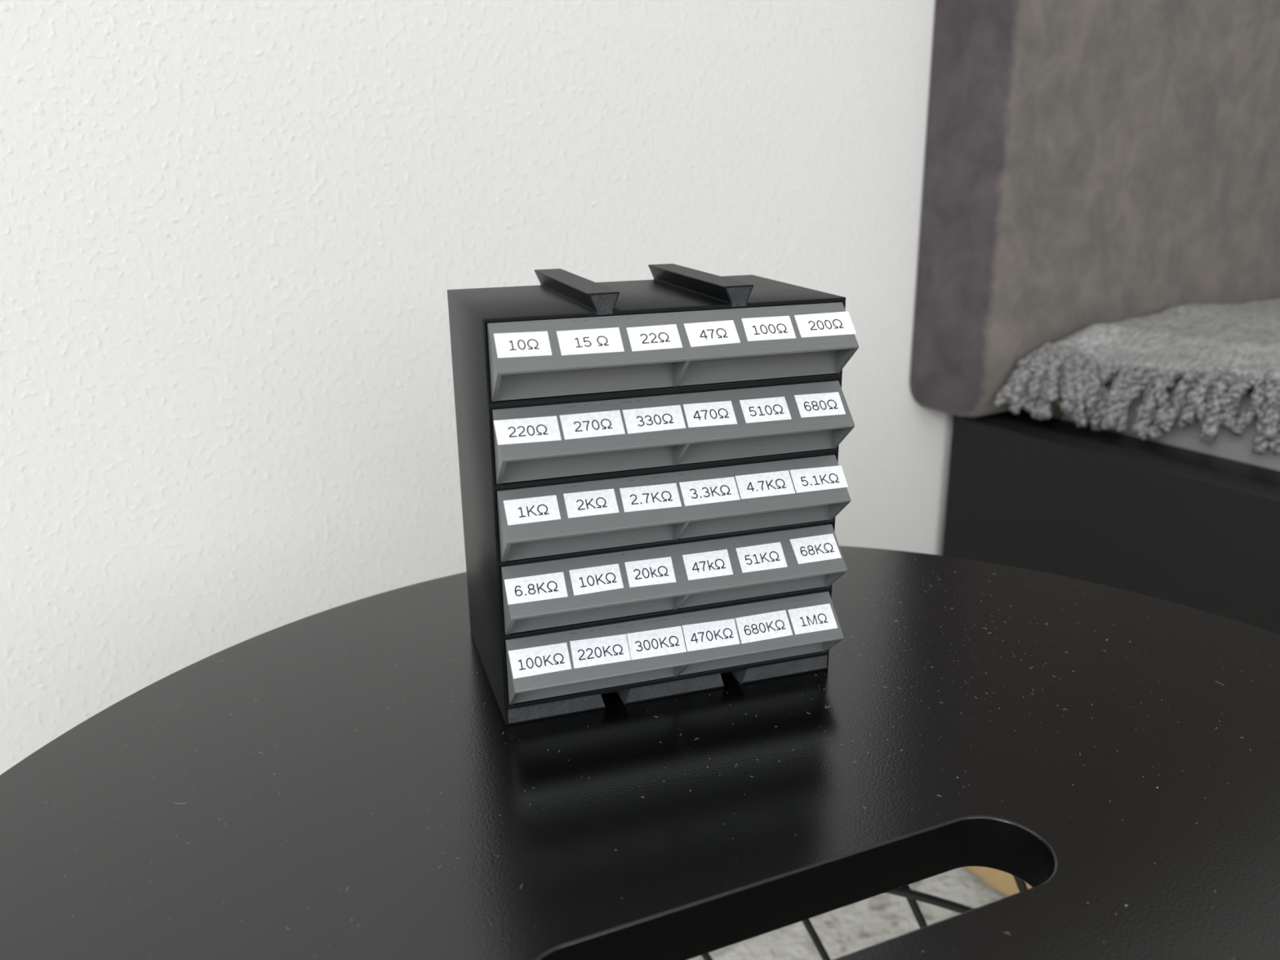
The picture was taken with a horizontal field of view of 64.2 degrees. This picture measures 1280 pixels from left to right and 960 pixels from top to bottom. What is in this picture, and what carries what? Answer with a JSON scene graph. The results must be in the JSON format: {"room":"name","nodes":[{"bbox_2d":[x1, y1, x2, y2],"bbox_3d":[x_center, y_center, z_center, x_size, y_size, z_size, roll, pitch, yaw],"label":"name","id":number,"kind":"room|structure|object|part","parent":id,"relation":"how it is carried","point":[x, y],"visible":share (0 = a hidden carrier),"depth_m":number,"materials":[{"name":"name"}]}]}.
{"room":"bedroom","nodes":[
{"label":"bedroom","id":0,"kind":"room"},
{"bbox_2d":[0,0,1060,774],"bbox_3d":[0.194,-0.892,0.590,4.740,2.700,0.120,-11,20,-29],"label":"wall","id":1,"kind":"structure","parent":0,"point":[235,235],"depth_m":0.54,"materials":[{"name":"white paint"}]},
{"bbox_2d":[964,866,1031,896],"bbox_3d":[1.090,0.777,-0.422,4.740,0.100,3.540,-11,20,-29],"label":"floor","id":2,"kind":"structure","parent":0,"point":[1002,882],"depth_m":0.85,"materials":[{"name":"brown wood"}]},
{"bbox_2d":[688,866,1007,959],"bbox_3d":[0.092,0.847,-0.794,2.111,0.014,2.890,-11,20,-29],"label":"rug","id":3,"kind":"object","parent":2,"relation":"on","point":[844,931],"visible":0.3,"depth_m":0.79,"materials":[{"name":"white carpet"}]},
{"bbox_2d":[0,545,1279,959],"bbox_3d":[0.042,0.286,0.291,0.440,0.404,0.440,-14,22,-36],"label":"side table","id":4,"kind":"object","parent":3,"relation":"on","point":[690,884],"visible":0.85,"depth_m":0.27,"materials":[{"name":"black metal"}]},
{"bbox_2d":[447,263,858,725],"bbox_3d":[0.001,-0.001,0.322,0.105,0.124,0.078,-6,18,-17],"label":"storage box","id":5,"kind":"object","parent":4,"relation":"on","point":[653,484],"visible":1,"depth_m":0.29,"materials":[{"name":"black plastic"}]},
{"bbox_3d":[-0.020,-0.057,0.303,0.009,0.005,0.067,-6,18,-17],"label":"dovetail rail","id":6,"kind":"part","parent":5,"relation":"part of","materials":[{"name":"black plastic"}]},
{"bbox_3d":[-0.009,-0.047,0.273,0.008,0.005,0.001,-6,18,-17],"label":"rail","id":7,"kind":"part","parent":5,"relation":"part of","materials":[{"name":"black plastic"}]},
{"bbox_3d":[0.000,-0.045,0.312,0.103,0.020,0.064,-6,18,-17],"label":"drawer","id":8,"kind":"part","parent":5,"relation":"part of","materials":[{"name":"grey plastic"}]},
{"bbox_3d":[0.000,-0.023,0.319,0.103,0.020,0.064,-6,18,-17],"label":"drawer","id":9,"kind":"part","parent":5,"relation":"part of","materials":[{"name":"grey plastic"}]},
{"bbox_3d":[0.000,-0.001,0.326,0.103,0.020,0.064,-6,18,-17],"label":"drawer","id":10,"kind":"part","parent":5,"relation":"part of","materials":[{"name":"grey plastic"}]},
{"bbox_3d":[0.001,0.020,0.332,0.103,0.020,0.064,-6,18,-17],"label":"drawer","id":11,"kind":"part","parent":5,"relation":"part of","materials":[{"name":"grey plastic"}]},
{"bbox_3d":[0.001,0.042,0.339,0.103,0.020,0.064,-6,18,-17],"label":"drawer","id":12,"kind":"part","parent":5,"relation":"part of","materials":[{"name":"grey plastic"}]},
{"bbox_3d":[0.017,-0.061,0.314,0.009,0.005,0.067,-6,18,-17],"label":"dovetail rail","id":13,"kind":"part","parent":5,"relation":"part of","materials":[{"name":"black plastic"}]},
{"bbox_3d":[0.028,-0.051,0.284,0.008,0.005,0.001,-6,18,-17],"label":"rail","id":14,"kind":"part","parent":5,"relation":"part of","materials":[{"name":"black plastic"}]},
{"bbox_2d":[44,559,1271,959],"bbox_3d":[0.038,0.092,0.232,0.423,0.001,0.426,-11,20,-29],"label":"dust","id":15,"kind":"object","parent":4,"relation":"on","point":[915,559],"visible":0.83,"depth_m":0.30,"materials":[{"name":"grey"}]},
{"bbox_2d":[909,0,1279,635],"bbox_3d":[1.416,-0.087,0.279,1.602,1.120,2.049,-11,20,-29],"label":"bed","id":16,"kind":"object","parent":2,"relation":"on","point":[1087,162],"visible":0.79,"depth_m":0.73,"materials":[{"name":"black fabric"}]},
{"bbox_3d":[0.902,-0.523,1.036,1.602,0.728,0.060,-11,20,-29],"label":"headboard","id":17,"kind":"part","parent":16,"relation":"part of","materials":[{"name":"grey fabric"}]},
{"bbox_3d":[0.789,0.320,0.009,0.046,0.260,2.047,-11,20,-29],"label":"rail","id":18,"kind":"part","parent":16,"relation":"part of","materials":[{"name":"black"}]},
{"bbox_2d":[1059,378,1279,471],"bbox_3d":[1.389,0.075,0.317,1.360,0.077,1.918,-11,20,-29],"label":"mattress","id":19,"kind":"object","parent":16,"relation":"on","point":[1227,445],"visible":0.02,"depth_m":0.67,"materials":[{"name":"grey fabric"}]},
{"bbox_2d":[994,297,1279,455],"bbox_3d":[0.707,-0.050,0.630,0.685,0.071,0.641,-11,20,-29],"label":"throw blanket","id":20,"kind":"object","parent":19,"relation":"on","point":[1217,352],"visible":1,"depth_m":0.70,"materials":[{"name":"grey fabric"}]}
]}

